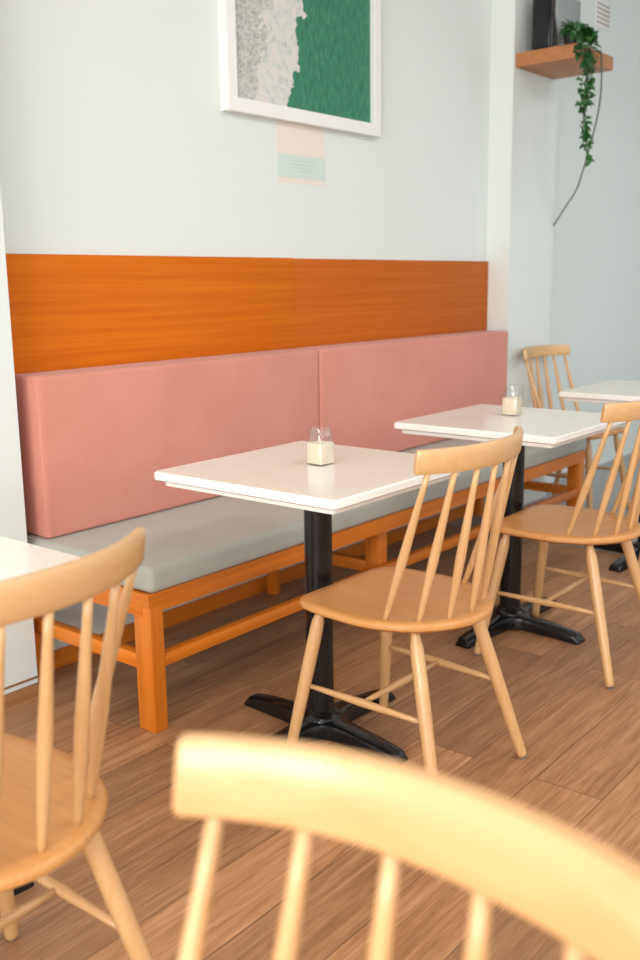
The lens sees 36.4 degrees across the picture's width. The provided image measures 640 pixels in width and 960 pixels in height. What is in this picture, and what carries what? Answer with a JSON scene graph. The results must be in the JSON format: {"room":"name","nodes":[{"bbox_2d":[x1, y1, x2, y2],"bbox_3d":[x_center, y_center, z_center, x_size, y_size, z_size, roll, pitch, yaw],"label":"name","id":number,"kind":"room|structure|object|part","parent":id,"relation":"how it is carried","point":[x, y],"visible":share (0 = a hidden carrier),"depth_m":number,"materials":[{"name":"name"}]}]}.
{"room":"cafe","nodes":[
{"label":"cafe","id":0,"kind":"room"},
{"bbox_2d":[0,189,37,694],"bbox_3d":[-1.150,-0.904,2.564,0.135,3.300,0.592,8,15,38],"label":"pillar","id":1,"kind":"structure","parent":0,"point":[20,650],"depth_m":2.91,"materials":[{"name":"white paint"}]},
{"bbox_2d":[0,0,639,649],"bbox_3d":[-0.805,-0.990,3.213,0.150,3.400,14.100,8,15,38],"label":"wall","id":2,"kind":"structure","parent":0,"point":[116,138],"depth_m":3.97,"materials":[{"name":"white paint"}]},
{"bbox_2d":[4,675,37,689],"bbox_3d":[-1.074,0.667,2.840,0.004,0.006,0.592,8,15,38],"label":"trim","id":3,"kind":"structure","parent":2,"relation":"attached to","point":[35,677],"depth_m":3.02,"materials":[{"name":"brown wood"}]},
{"bbox_2d":[4,682,39,708],"bbox_3d":[-1.068,0.704,2.842,0.018,0.036,0.592,8,15,38],"label":"baseboard","id":4,"kind":"structure","parent":2,"relation":"attached to","point":[15,697],"depth_m":3.01,"materials":[{"name":"brown wood"}]},
{"bbox_2d":[6,254,295,373],"bbox_3d":[-0.552,-0.369,3.514,0.014,0.857,1.426,8,15,38],"label":"wall panel","id":5,"kind":"object","parent":2,"relation":"attached to","point":[67,311],"visible":0.32,"depth_m":3.38,"materials":[{"name":"brown wood"}]},
{"bbox_2d":[53,504,466,669],"bbox_3d":[-0.039,0.381,4.299,0.015,0.060,3.023,8,15,38],"label":"baseboard","id":6,"kind":"structure","parent":2,"relation":"attached to","point":[68,654],"depth_m":3.92,"materials":[{"name":"brown wood"}]},
{"bbox_2d":[218,0,380,137],"bbox_3d":[-0.055,-2.030,3.809,0.041,1.219,0.958,8,15,38],"label":"picture frame","id":7,"kind":"object","parent":2,"relation":"attached to","point":[311,63],"visible":1,"depth_m":3.87,"materials":[{"name":"white paint"}]},
{"bbox_2d":[275,121,324,186],"bbox_3d":[-0.076,-1.318,3.948,0.005,0.227,0.307,8,15,38],"label":"paper note","id":8,"kind":"object","parent":2,"relation":"attached to","point":[300,150],"visible":1,"depth_m":3.94,"materials":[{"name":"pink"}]},
{"bbox_3d":[-0.074,-1.271,3.958,0.002,0.088,0.305,8,15,38],"label":"green panel","id":9,"kind":"part","parent":8,"relation":"part of","materials":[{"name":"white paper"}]},
{"bbox_2d":[294,258,487,347],"bbox_3d":[0.397,-0.615,4.663,0.014,0.855,1.592,8,15,38],"label":"wall panel","id":10,"kind":"object","parent":2,"relation":"attached to","point":[338,301],"visible":0.44,"depth_m":4.49,"materials":[{"name":"brown wood"}]},
{"bbox_2d":[523,491,545,504],"bbox_3d":[1.173,0.110,5.559,0.012,0.055,0.505,8,15,38],"label":"baseboard","id":11,"kind":"structure","parent":2,"relation":"attached to","point":[534,495],"depth_m":5.62,"materials":[{"name":"white paint"}]},
{"bbox_2d":[447,523,623,554],"bbox_3d":[3.077,0.587,3.214,6.250,0.004,0.040,8,15,38],"label":"trim","id":12,"kind":"structure","parent":2,"relation":"attached to","point":[448,524],"depth_m":4.67,"materials":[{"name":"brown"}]},
{"bbox_2d":[595,0,609,30],"bbox_3d":[1.721,-2.832,5.923,0.008,0.150,0.210,8,15,38],"label":"air vent","id":13,"kind":"object","parent":2,"relation":"in","point":[602,9],"visible":1,"depth_m":5.92,"materials":[{"name":"white paint"}]},
{"bbox_2d":[0,453,639,959],"bbox_3d":[1.707,0.994,1.565,6.250,0.102,13.800,8,15,38],"label":"floor","id":14,"kind":"structure","parent":0,"point":[580,770],"depth_m":2.62,"materials":[{"name":"wood"}]},
{"bbox_2d":[0,536,80,895],"bbox_3d":[-0.853,0.536,1.808,0.618,0.772,0.622,8,15,38],"label":"cafe table","id":15,"kind":"object","parent":14,"relation":"on","point":[17,558],"visible":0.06,"depth_m":1.79,"materials":[{"name":"white laminate"}]},
{"bbox_3d":[-0.739,0.862,2.000,0.112,0.054,0.295,8,15,38],"label":"arm","id":16,"kind":"part","parent":15,"relation":"part of","materials":[{"name":"black metal"}]},
{"bbox_2d":[0,528,152,959],"bbox_3d":[-0.546,0.528,1.515,0.515,0.896,0.463,8,14,36],"label":"spindle chair","id":17,"kind":"object","parent":14,"relation":"on","point":[53,804],"visible":1,"depth_m":1.44,"materials":[{"name":"brown wood"}]},
{"bbox_3d":[-0.602,0.691,1.825,0.036,0.447,0.121,-2,12,-7],"label":"leg","id":18,"kind":"part","parent":17,"relation":"part of","materials":[{"name":"brown wood"}]},
{"bbox_3d":[-0.556,0.527,1.523,0.451,0.028,0.440,8,14,36],"label":"seat","id":19,"kind":"part","parent":17,"relation":"part of","materials":[{"name":"brown wood"}]},
{"bbox_3d":[-0.386,0.141,1.308,0.098,0.060,0.463,8,14,36],"label":"crest rail","id":20,"kind":"part","parent":17,"relation":"part of","materials":[{"name":"brown wood"}]},
{"bbox_3d":[-0.313,0.735,1.593,0.170,0.450,0.036,0,12,5],"label":"leg","id":21,"kind":"part","parent":17,"relation":"part of","materials":[{"name":"brown wood"}]},
{"bbox_2d":[15,330,586,732],"bbox_3d":[0.202,-0.037,3.991,0.650,0.995,2.938,8,15,38],"label":"bench","id":22,"kind":"object","parent":14,"relation":"on","point":[94,440],"visible":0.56,"depth_m":3.31,"materials":[{"name":"pink fabric"}]},
{"bbox_3d":[-0.914,0.454,3.117,0.043,0.413,0.040,8,15,38],"label":"leg","id":23,"kind":"part","parent":22,"relation":"part of","materials":[{"name":"orange wood"}]},
{"bbox_3d":[-0.713,0.316,2.915,0.578,0.068,0.035,8,15,38],"label":"rail","id":24,"kind":"part","parent":22,"relation":"part of","materials":[{"name":"orange wood"}]},
{"bbox_3d":[-0.483,0.535,2.785,0.070,0.375,0.050,8,15,38],"label":"leg","id":25,"kind":"part","parent":22,"relation":"part of","materials":[{"name":"orange wood"}]},
{"bbox_2d":[15,349,318,537],"bbox_3d":[-0.477,-0.178,3.494,0.152,0.501,1.331,8,15,38],"label":"cushion","id":26,"kind":"object","parent":22,"relation":"on","point":[94,440],"depth_m":3.24,"materials":[{"name":"pink fabric"}]},
{"bbox_3d":[-0.195,0.266,3.988,0.043,0.413,0.035,8,15,38],"label":"leg","id":27,"kind":"part","parent":22,"relation":"part of","materials":[{"name":"orange wood"}]},
{"bbox_2d":[27,438,586,592],"bbox_3d":[0.199,0.012,3.966,0.612,0.078,2.876,8,15,38],"label":"seat cushion","id":28,"kind":"object","parent":22,"relation":"on","point":[195,541],"depth_m":3.14,"materials":[{"name":"grey fabric"}]},
{"bbox_3d":[0.417,0.111,3.807,0.030,0.057,2.880,8,15,38],"label":"rail","id":29,"kind":"part","parent":22,"relation":"part of","materials":[{"name":"orange wood"}]},
{"bbox_3d":[0.212,0.325,3.671,0.070,0.414,0.045,8,15,38],"label":"leg","id":30,"kind":"part","parent":22,"relation":"part of","materials":[{"name":"orange wood"}]},
{"bbox_2d":[294,330,507,451],"bbox_3d":[0.441,-0.417,4.605,0.152,0.501,1.581,8,15,38],"label":"cushion","id":31,"kind":"object","parent":22,"relation":"on","point":[364,388],"depth_m":4.39,"materials":[{"name":"pink fabric"}]},
{"bbox_3d":[0.861,-0.009,5.266,0.043,0.413,0.040,8,15,38],"label":"leg","id":32,"kind":"part","parent":22,"relation":"part of","materials":[{"name":"orange wood"}]},
{"bbox_3d":[1.292,0.072,4.934,0.070,0.375,0.050,8,15,38],"label":"leg","id":33,"kind":"part","parent":22,"relation":"part of","materials":[{"name":"orange wood"}]},
{"bbox_2d":[154,441,463,762],"bbox_3d":[-0.007,0.340,2.715,0.618,0.772,0.622,8,15,38],"label":"cafe table","id":34,"kind":"object","parent":14,"relation":"on","point":[281,475],"visible":0.8,"depth_m":2.64,"materials":[{"name":"beige laminate"}]},
{"bbox_3d":[-0.118,0.674,2.880,0.280,0.054,0.112,8,15,38],"label":"arm","id":35,"kind":"part","parent":34,"relation":"part of","materials":[{"name":"black metal"}]},
{"bbox_3d":[-0.102,0.719,2.659,0.112,0.054,0.295,8,15,38],"label":"arm","id":36,"kind":"part","parent":34,"relation":"part of","materials":[{"name":"black metal"}]},
{"bbox_2d":[307,426,334,464],"bbox_3d":[0.001,-0.094,2.650,0.058,0.101,0.058,11,16,44],"label":"jar","id":37,"kind":"object","parent":34,"relation":"on","point":[320,452],"visible":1,"depth_m":2.63,"materials":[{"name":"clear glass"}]},
{"bbox_3d":[0.123,0.710,2.685,0.280,0.054,0.112,8,15,38],"label":"arm","id":38,"kind":"part","parent":34,"relation":"part of","materials":[{"name":"black metal"}]},
{"bbox_3d":[0.106,0.665,2.906,0.112,0.054,0.295,8,15,38],"label":"arm","id":39,"kind":"part","parent":34,"relation":"part of","materials":[{"name":"black metal"}]},
{"bbox_2d":[173,733,639,959],"bbox_3d":[-0.051,0.703,0.558,0.476,0.921,0.530,10,16,42],"label":"spindle chair","id":40,"kind":"object","parent":14,"relation":"on","point":[581,890],"visible":1,"depth_m":0.69,"materials":[{"name":"brown wood"}]},
{"bbox_2d":[287,426,526,772],"bbox_3d":[0.233,0.314,2.513,0.515,0.896,0.463,9,15,39],"label":"spindle chair","id":41,"kind":"object","parent":14,"relation":"on","point":[398,599],"visible":0.93,"depth_m":2.39,"materials":[{"name":"brown wood"}]},
{"bbox_3d":[-0.041,0.535,2.555,0.121,0.447,0.036,-2,12,-5],"label":"leg","id":42,"kind":"part","parent":41,"relation":"part of","materials":[{"name":"brown wood"}]},
{"bbox_3d":[0.191,0.477,2.825,0.036,0.447,0.121,-2,12,-4],"label":"leg","id":43,"kind":"part","parent":41,"relation":"part of","materials":[{"name":"brown wood"}]},
{"bbox_3d":[0.224,0.313,2.520,0.451,0.028,0.440,9,15,39],"label":"seat","id":44,"kind":"part","parent":41,"relation":"part of","materials":[{"name":"brown wood"}]},
{"bbox_3d":[0.253,0.577,2.329,0.036,0.450,0.170,-4,12,-18],"label":"leg","id":45,"kind":"part","parent":41,"relation":"part of","materials":[{"name":"brown wood"}]},
{"bbox_3d":[0.387,-0.071,2.297,0.098,0.060,0.463,9,15,39],"label":"crest rail","id":46,"kind":"part","parent":41,"relation":"part of","materials":[{"name":"brown wood"}]},
{"bbox_3d":[0.469,0.523,2.579,0.170,0.450,0.036,1,12,8],"label":"leg","id":47,"kind":"part","parent":41,"relation":"part of","materials":[{"name":"brown wood"}]},
{"bbox_2d":[394,404,625,648],"bbox_3d":[0.696,0.159,3.554,0.618,0.772,0.622,8,15,38],"label":"cafe table","id":48,"kind":"object","parent":14,"relation":"on","point":[543,428],"visible":0.82,"depth_m":3.47,"materials":[{"name":"white laminate"}]},
{"bbox_3d":[0.602,0.538,3.499,0.112,0.054,0.295,8,15,38],"label":"arm","id":49,"kind":"part","parent":48,"relation":"part of","materials":[{"name":"black metal"}]},
{"bbox_2d":[502,385,522,415],"bbox_3d":[0.703,-0.292,3.558,0.060,0.108,0.060,7,14,34],"label":"jar","id":50,"kind":"object","parent":48,"relation":"on","point":[511,406],"visible":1,"depth_m":3.54,"materials":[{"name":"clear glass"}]},
{"bbox_3d":[0.810,0.485,3.746,0.112,0.054,0.295,8,15,38],"label":"arm","id":51,"kind":"part","parent":48,"relation":"part of","materials":[{"name":"black metal"}]},
{"bbox_3d":[0.826,0.529,3.525,0.280,0.054,0.112,8,15,38],"label":"arm","id":52,"kind":"part","parent":48,"relation":"part of","materials":[{"name":"black metal"}]},
{"bbox_2d":[474,400,639,689],"bbox_3d":[0.858,0.154,3.256,0.515,0.896,0.463,8,15,38],"label":"spindle chair","id":53,"kind":"object","parent":14,"relation":"on","point":[546,524],"visible":0.91,"depth_m":3.13,"materials":[{"name":"brown wood"}]},
{"bbox_3d":[0.584,0.376,3.293,0.121,0.447,0.036,-2,12,-7],"label":"leg","id":54,"kind":"part","parent":53,"relation":"part of","materials":[{"name":"brown wood"}]},
{"bbox_3d":[0.809,0.317,3.567,0.036,0.447,0.121,-2,12,-5],"label":"leg","id":55,"kind":"part","parent":53,"relation":"part of","materials":[{"name":"brown wood"}]},
{"bbox_3d":[0.848,0.153,3.263,0.451,0.028,0.440,8,15,38],"label":"seat","id":56,"kind":"part","parent":53,"relation":"part of","materials":[{"name":"brown wood"}]},
{"bbox_3d":[0.882,0.417,3.072,0.036,0.450,0.170,-5,12,-19],"label":"leg","id":57,"kind":"part","parent":53,"relation":"part of","materials":[{"name":"brown wood"}]},
{"bbox_3d":[1.014,-0.231,3.044,0.098,0.060,0.463,8,15,38],"label":"crest rail","id":58,"kind":"part","parent":53,"relation":"part of","materials":[{"name":"brown wood"}]},
{"bbox_3d":[1.092,0.362,3.328,0.170,0.450,0.036,1,12,7],"label":"leg","id":59,"kind":"part","parent":53,"relation":"part of","materials":[{"name":"brown wood"}]},
{"bbox_2d":[523,344,630,509],"bbox_3d":[1.380,-0.273,5.319,0.515,0.896,0.463,10,16,43],"label":"spindle chair","id":60,"kind":"object","parent":14,"relation":"on","point":[530,352],"visible":0.49,"depth_m":5.36,"materials":[{"name":"brown wood"}]},
{"bbox_3d":[1.225,-0.710,5.379,0.098,0.060,0.463,10,16,43],"label":"crest rail","id":61,"kind":"part","parent":60,"relation":"part of","materials":[{"name":"brown wood"}]},
{"bbox_3d":[1.383,-0.103,5.592,0.036,0.450,0.170,-4,12,-14],"label":"leg","id":62,"kind":"part","parent":60,"relation":"part of","materials":[{"name":"brown wood"}]},
{"bbox_3d":[1.409,-0.002,5.093,0.036,0.447,0.121,-1,12,0],"label":"leg","id":63,"kind":"part","parent":60,"relation":"part of","materials":[{"name":"brown wood"}]},
{"bbox_3d":[1.389,-0.271,5.311,0.451,0.028,0.440,10,16,43],"label":"seat","id":64,"kind":"part","parent":60,"relation":"part of","materials":[{"name":"brown wood"}]},
{"bbox_3d":[1.659,-0.057,5.346,0.121,0.447,0.036,-1,12,-1],"label":"leg","id":65,"kind":"part","parent":60,"relation":"part of","materials":[{"name":"brown wood"}]},
{"bbox_2d":[559,380,639,572],"bbox_3d":[1.488,-0.026,4.410,0.618,0.772,0.622,8,15,38],"label":"cafe table","id":66,"kind":"object","parent":14,"relation":"on","point":[613,391],"visible":0.79,"depth_m":4.28,"materials":[{"name":"white laminate"}]},
{"bbox_3d":[1.377,0.308,4.576,0.280,0.054,0.112,8,15,38],"label":"arm","id":67,"kind":"part","parent":66,"relation":"part of","materials":[{"name":"black metal"}]},
{"bbox_3d":[1.394,0.352,4.355,0.112,0.054,0.295,8,15,38],"label":"arm","id":68,"kind":"part","parent":66,"relation":"part of","materials":[{"name":"black metal"}]},
{"bbox_2d":[484,0,557,505],"bbox_3d":[1.094,-1.488,5.281,0.135,3.300,0.505,8,15,38],"label":"pillar","id":69,"kind":"structure","parent":0,"point":[522,103],"depth_m":5.16,"materials":[{"name":"white paint"}]},
{"bbox_2d":[516,43,612,79],"bbox_3d":[1.254,-2.139,4.981,0.335,0.066,0.428,8,15,38],"label":"wall shelf","id":70,"kind":"object","parent":69,"relation":"attached to","point":[557,62],"visible":0.77,"depth_m":4.90,"materials":[{"name":"brown wood"}]},
{"bbox_2d":[531,0,580,50],"bbox_3d":[1.208,-2.313,4.960,0.149,0.285,0.310,8,15,38],"label":"speaker","id":71,"kind":"object","parent":70,"relation":"on","point":[548,16],"visible":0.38,"depth_m":4.86,"materials":[{"name":"black plastic"}]},
{"bbox_3d":[1.255,-2.308,4.936,0.016,0.267,0.266,8,15,38],"label":"panel","id":72,"kind":"part","parent":71,"relation":"part of","materials":[{"name":"grey metal"}]},
{"bbox_2d":[553,50,602,225],"bbox_3d":[1.336,-1.792,5.165,0.136,0.840,0.412,-3,12,-12],"label":"power cord","id":73,"kind":"object","parent":70,"relation":"hanging from","point":[600,50],"visible":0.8,"depth_m":5.03,"materials":[{"name":"grey plastic"}]},
{"bbox_2d":[559,19,601,166],"bbox_3d":[1.262,-1.909,4.813,0.203,0.694,0.330,8,15,38],"label":"trailing plant","id":74,"kind":"object","parent":70,"relation":"on","point":[580,33],"visible":1,"depth_m":4.76,"materials":[{"name":"green plant"}]},
{"bbox_3d":[1.257,-2.175,4.837,0.100,0.061,0.100,8,15,38],"label":"plant pot","id":75,"kind":"part","parent":74,"relation":"part of","materials":[{"name":"black plastic"}]}
]}

